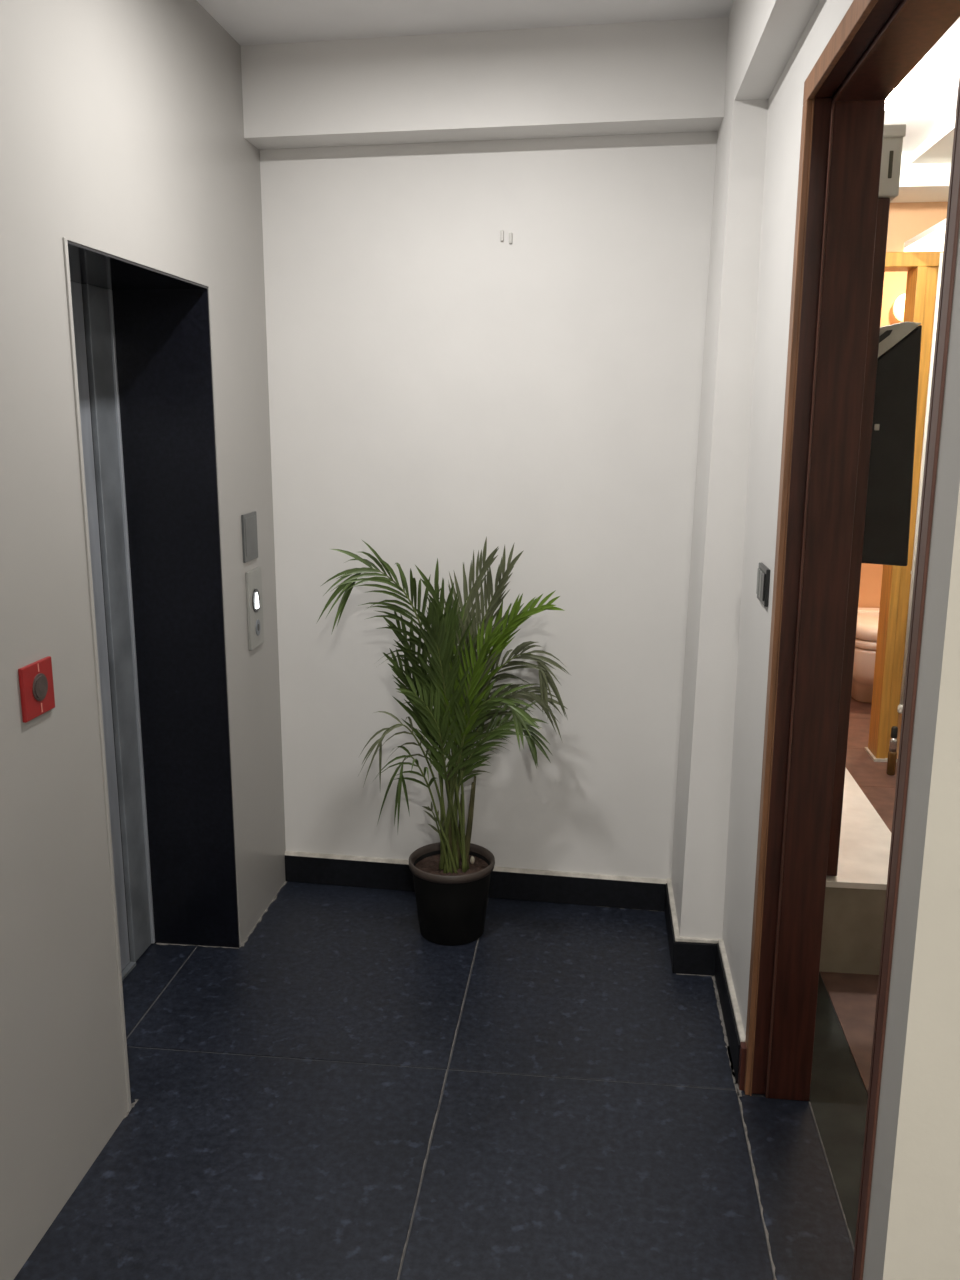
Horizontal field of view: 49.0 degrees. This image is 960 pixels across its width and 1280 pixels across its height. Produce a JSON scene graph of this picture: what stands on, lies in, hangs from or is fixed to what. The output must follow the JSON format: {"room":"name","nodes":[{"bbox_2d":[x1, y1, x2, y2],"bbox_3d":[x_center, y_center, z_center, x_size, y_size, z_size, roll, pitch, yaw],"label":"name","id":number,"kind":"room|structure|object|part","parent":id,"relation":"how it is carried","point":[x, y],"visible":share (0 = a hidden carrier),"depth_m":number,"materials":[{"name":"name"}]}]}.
{"room":"elevator lobby","nodes":[
{"label":"elevator lobby","id":0,"kind":"room"},
{"bbox_2d":[0,0,285,1279],"bbox_3d":[-1.252,0.086,0.914,0.556,2.645,5.460,2,12,6],"label":"wall","id":1,"kind":"structure","parent":0,"point":[122,125],"depth_m":2.17,"materials":[{"name":"paint"}]},
{"bbox_2d":[18,656,54,722],"bbox_3d":[-0.845,0.093,2.014,0.013,0.104,0.109,2,12,6],"label":"switch","id":2,"kind":"object","parent":1,"relation":"attached to","point":[36,685],"visible":1,"depth_m":2.00,"materials":[{"name":"red plastic"}]},
{"bbox_2d":[62,237,130,1111],"bbox_3d":[-0.834,0.157,2.280,0.030,1.944,0.014,2,12,6],"label":"strip","id":3,"kind":"object","parent":1,"relation":"attached to","point":[65,243],"visible":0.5,"depth_m":2.25,"materials":[{"name":"paint"}]},
{"bbox_2d":[70,281,154,980],"bbox_3d":[-1.179,0.066,2.708,0.266,1.942,0.781,2,12,6],"label":"door","id":4,"kind":"structure","parent":1,"relation":"in","point":[92,306],"depth_m":2.95,"materials":[{"name":"metal"}]},
{"bbox_3d":[-1.079,0.081,2.627,0.013,1.924,0.631,2,12,6],"label":"panel","id":5,"kind":"part","parent":4,"relation":"part of","materials":[{"name":"metal"}]},
{"bbox_3d":[-1.075,1.028,2.829,0.030,0.010,0.635,2,12,6],"label":"sill","id":6,"kind":"part","parent":4,"relation":"part of","materials":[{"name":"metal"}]},
{"bbox_2d":[67,240,206,289],"bbox_3d":[-0.920,-0.874,2.476,0.286,0.006,0.775,2,12,6],"label":"lining","id":7,"kind":"object","parent":1,"relation":"attached to","point":[87,265],"visible":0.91,"depth_m":2.55,"materials":[{"name":"metal"}]},
{"bbox_2d":[112,287,239,947],"bbox_3d":[-0.879,-0.007,3.056,0.286,1.942,0.006,2,12,6],"label":"lining","id":8,"kind":"object","parent":1,"relation":"attached to","point":[162,336],"visible":0.79,"depth_m":3.03,"materials":[{"name":"black metal"}]},
{"bbox_2d":[241,511,257,562],"bbox_3d":[-0.703,-0.316,3.220,0.008,0.144,0.124,2,12,6],"label":"indicator","id":9,"kind":"object","parent":1,"relation":"attached to","point":[249,520],"visible":1,"depth_m":3.21,"materials":[{"name":"grey metal"}]},
{"bbox_2d":[245,567,263,650],"bbox_3d":[-0.698,-0.099,3.282,0.016,0.244,0.128,2,12,6],"label":"panel","id":10,"kind":"object","parent":1,"relation":"attached to","point":[253,577],"visible":1,"depth_m":3.26,"materials":[{"name":"metal"}]},
{"bbox_2d":[14,696,897,1279],"bbox_3d":[0.895,1.149,2.453,4.700,0.061,8.500,2,12,6],"label":"floor","id":11,"kind":"structure","parent":0,"point":[341,1091],"depth_m":2.47,"materials":[{"name":"tile"}]},
{"bbox_2d":[316,536,568,945],"bbox_3d":[-0.103,0.316,3.195,0.745,1.258,0.393,2,12,6],"label":"potted palm","id":12,"kind":"object","parent":11,"relation":"on","point":[451,892],"visible":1,"depth_m":3.11,"materials":[{"name":"plant"}]},
{"bbox_2d":[409,842,494,945],"bbox_3d":[-0.089,0.804,3.326,0.271,0.248,0.271,2,12,6],"label":"pot","id":13,"kind":"object","parent":12,"relation":"attached to","point":[451,895],"depth_m":3.25,"materials":[{"name":"plastic"}]},
{"bbox_2d":[819,768,890,974],"bbox_3d":[1.147,0.705,3.713,0.427,0.291,1.332,2,12,6],"label":"counter","id":14,"kind":"object","parent":11,"relation":"on","point":[854,904],"visible":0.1,"depth_m":3.09,"materials":[{"name":"stone"}]},
{"bbox_2d":[827,198,889,875],"bbox_3d":[0.986,-0.276,3.144,0.178,1.860,0.552,2,12,6],"label":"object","id":15,"kind":"object","parent":14,"relation":"on","point":[883,203],"visible":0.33,"depth_m":2.85,"materials":[{"name":"brown wood"}]},
{"bbox_2d":[862,322,921,565],"bbox_3d":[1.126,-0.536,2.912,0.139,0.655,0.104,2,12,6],"label":"television","id":16,"kind":"object","parent":15,"relation":"attached to","point":[890,477],"visible":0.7,"depth_m":2.87,"materials":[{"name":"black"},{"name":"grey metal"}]},
{"bbox_2d":[878,124,905,200],"bbox_3d":[0.989,-1.241,2.799,0.193,0.170,0.275,2,12,6],"label":"storage box","id":17,"kind":"object","parent":15,"relation":"on","point":[893,135],"visible":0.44,"depth_m":2.66,"materials":[{"name":"white plastic"}]},
{"bbox_3d":[0.989,-1.309,2.785,0.193,0.030,0.275,2,12,6],"label":"lid","id":18,"kind":"part","parent":17,"relation":"part of","materials":[{"name":"white plastic"}]},
{"bbox_2d":[851,608,879,702],"bbox_3d":[2.274,0.110,6.033,0.392,0.500,0.570,2,12,6],"label":"armchair","id":19,"kind":"object","parent":11,"relation":"on","point":[867,618],"visible":0.19,"depth_m":5.83,"materials":[{"name":"leather"}]},
{"bbox_3d":[2.271,0.186,6.030,0.370,0.352,0.510,2,12,6],"label":"bowl","id":20,"kind":"part","parent":19,"relation":"part of","materials":[{"name":"leather"}]},
{"bbox_3d":[2.272,-0.015,5.987,0.384,0.048,0.524,2,12,6],"label":"seat","id":21,"kind":"part","parent":19,"relation":"part of","materials":[{"name":"leather"}]},
{"bbox_3d":[2.272,-0.082,5.973,0.392,0.083,0.532,2,12,6],"label":"lid","id":22,"kind":"part","parent":19,"relation":"part of","materials":[{"name":"ceramic"}]},
{"bbox_3d":[2.300,-0.132,6.213,0.380,0.100,0.114,2,12,6],"label":"tank","id":23,"kind":"part","parent":19,"relation":"part of","materials":[{"name":"ceramic"}]},
{"bbox_2d":[886,726,897,774],"bbox_3d":[1.887,0.506,4.815,0.038,0.228,0.038,2,12,6],"label":"bottle","id":24,"kind":"object","parent":11,"relation":"on","point":[892,754],"visible":1,"depth_m":4.80,"materials":[{"name":"glass"}]},
{"bbox_2d":[260,131,717,878],"bbox_3d":[-0.197,-0.445,3.441,2.070,2.645,0.272,2,12,6],"label":"wall","id":25,"kind":"structure","parent":0,"point":[438,385],"depth_m":3.30,"materials":[{"name":"paint"}]},
{"bbox_2d":[285,851,666,911],"bbox_3d":[-0.027,0.817,3.607,1.331,0.108,0.059,2,12,9],"label":"baseboard","id":26,"kind":"structure","parent":25,"relation":"attached to","point":[613,891],"depth_m":3.56,"materials":[{"name":"stone"}]},
{"bbox_2d":[500,230,511,243],"bbox_3d":[0.079,-1.206,3.151,0.036,0.039,0.012,2,12,10],"label":"wall hook","id":27,"kind":"object","parent":25,"relation":"attached to","point":[501,231],"visible":1,"depth_m":3.15,"materials":[{"name":"white plastic"}]},
{"bbox_2d":[196,0,959,151],"bbox_3d":[0.953,-1.495,1.888,4.800,0.060,8.700,2,12,6],"label":"ceiling","id":28,"kind":"structure","parent":0,"point":[926,100],"depth_m":2.84,"materials":[{"name":"paint"}]},
{"bbox_2d":[240,17,727,149],"bbox_3d":[-0.050,-1.595,3.083,1.540,0.247,0.362,2,12,6],"label":"beam","id":29,"kind":"structure","parent":28,"relation":"attached to","point":[664,76],"depth_m":2.95,"materials":[{"name":"paint"}]},
{"bbox_2d":[718,0,819,136],"bbox_3d":[0.621,-1.358,2.036,0.104,0.273,2.243,2,12,6],"label":"beam","id":30,"kind":"structure","parent":28,"relation":"attached to","point":[763,35],"depth_m":2.35,"materials":[{"name":"paint"}]},
{"bbox_2d":[885,89,896,109],"bbox_3d":[1.290,-1.732,3.352,0.072,0.081,0.072,2,12,6],"label":"ceiling lamp","id":31,"kind":"object","parent":28,"relation":"attached to","point":[891,99],"visible":0.26,"depth_m":3.33,"materials":[{"name":"white plastic"}]},
{"bbox_2d":[890,152,950,202],"bbox_3d":[2.307,-1.911,4.333,2.467,0.130,0.330,2,12,6],"label":"beam","id":32,"kind":"structure","parent":28,"relation":"attached to","point":[919,182],"depth_m":4.24,"materials":[{"name":"paint"}]},
{"bbox_2d":[911,114,955,162],"bbox_3d":[2.470,-1.634,2.814,1.795,0.043,2.700,2,12,6],"label":"beam","id":33,"kind":"structure","parent":28,"relation":"attached to","point":[938,147],"depth_m":4.01,"materials":[{"name":"paint"}]},
{"bbox_2d":[671,99,767,938],"bbox_3d":[0.693,-0.232,3.105,0.156,2.372,0.512,2,12,6],"label":"wall column","id":34,"kind":"structure","parent":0,"point":[699,857],"depth_m":2.88,"materials":[{"name":"paint"}]},
{"bbox_2d":[665,878,721,975],"bbox_3d":[0.665,0.885,3.285,0.152,0.112,0.426,2,12,6],"label":"baseboard","id":35,"kind":"structure","parent":34,"relation":"attached to","point":[688,955],"depth_m":3.08,"materials":[{"name":"stone"}]},
{"bbox_2d":[722,0,853,1036],"bbox_3d":[0.819,-0.377,3.131,0.145,2.645,3.833,2,12,6],"label":"wall","id":36,"kind":"structure","parent":0,"point":[785,102],"depth_m":2.53,"materials":[{"name":"paint"}]},
{"bbox_2d":[715,939,745,1082],"bbox_3d":[0.683,0.980,2.821,0.050,0.119,0.512,2,12,6],"label":"baseboard","id":37,"kind":"structure","parent":36,"relation":"attached to","point":[735,1033],"depth_m":2.78,"materials":[{"name":"stone"}]},
{"bbox_2d":[756,563,769,606],"bbox_3d":[0.659,-0.130,2.454,0.012,0.086,0.123,2,12,6],"label":"light switch","id":38,"kind":"object","parent":36,"relation":"attached to","point":[763,574],"visible":1,"depth_m":2.41,"materials":[{"name":"black plastic"}]},
{"bbox_2d":[738,0,959,1279],"bbox_3d":[0.657,0.096,1.823,0.162,2.262,1.074,2,12,6],"label":"door frame","id":39,"kind":"structure","parent":36,"relation":"in","point":[876,44],"depth_m":2.20,"materials":[{"name":"brown wood"}]},
{"bbox_2d":[858,271,907,607],"bbox_3d":[2.021,-0.887,5.560,1.850,2.645,1.370,2,12,6],"label":"wall","id":40,"kind":"structure","parent":0,"point":[894,285],"depth_m":5.95,"materials":[{"name":"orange paint"}]},
{"bbox_2d":[893,293,905,321],"bbox_3d":[2.373,-1.854,5.872,0.136,0.153,0.088,2,12,6],"label":"wall lamp","id":41,"kind":"object","parent":40,"relation":"attached to","point":[899,304],"visible":0.38,"depth_m":5.85,"materials":[{"name":"white glass"}]},
{"bbox_2d":[863,224,959,1279],"bbox_3d":[1.824,0.059,1.089,2.612,2.645,0.090,2,12,6],"label":"wall","id":42,"kind":"structure","parent":0,"point":[913,1228],"depth_m":1.27,"materials":[{"name":"beige paint"}]},
{"bbox_2d":[886,202,947,758],"bbox_3d":[2.327,-0.725,4.802,2.467,2.645,0.100,2,12,6],"label":"wall","id":43,"kind":"structure","parent":0,"point":[907,220],"depth_m":4.57,"materials":[{"name":"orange paint"}]},
{"bbox_2d":[864,251,939,761],"bbox_3d":[1.611,-0.576,4.902,0.776,2.306,0.188,2,12,6],"label":"door","id":44,"kind":"structure","parent":43,"relation":"in","point":[922,267],"depth_m":4.86,"materials":[{"name":"yellow wood"}]},
{"bbox_2d":[897,252,942,713],"bbox_3d":[1.991,-0.666,4.771,0.032,2.060,0.061,2,12,6],"label":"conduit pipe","id":45,"kind":"object","parent":43,"relation":"attached to","point":[900,706],"visible":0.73,"depth_m":4.74,"materials":[{"name":"white plastic"}]},
{"bbox_2d":[904,219,945,251],"bbox_3d":[2.268,-1.640,4.251,0.912,0.038,0.610,2,12,6],"label":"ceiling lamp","id":46,"kind":"object","parent":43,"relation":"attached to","point":[931,239],"visible":0.6,"depth_m":4.36,"materials":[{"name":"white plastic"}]}
]}

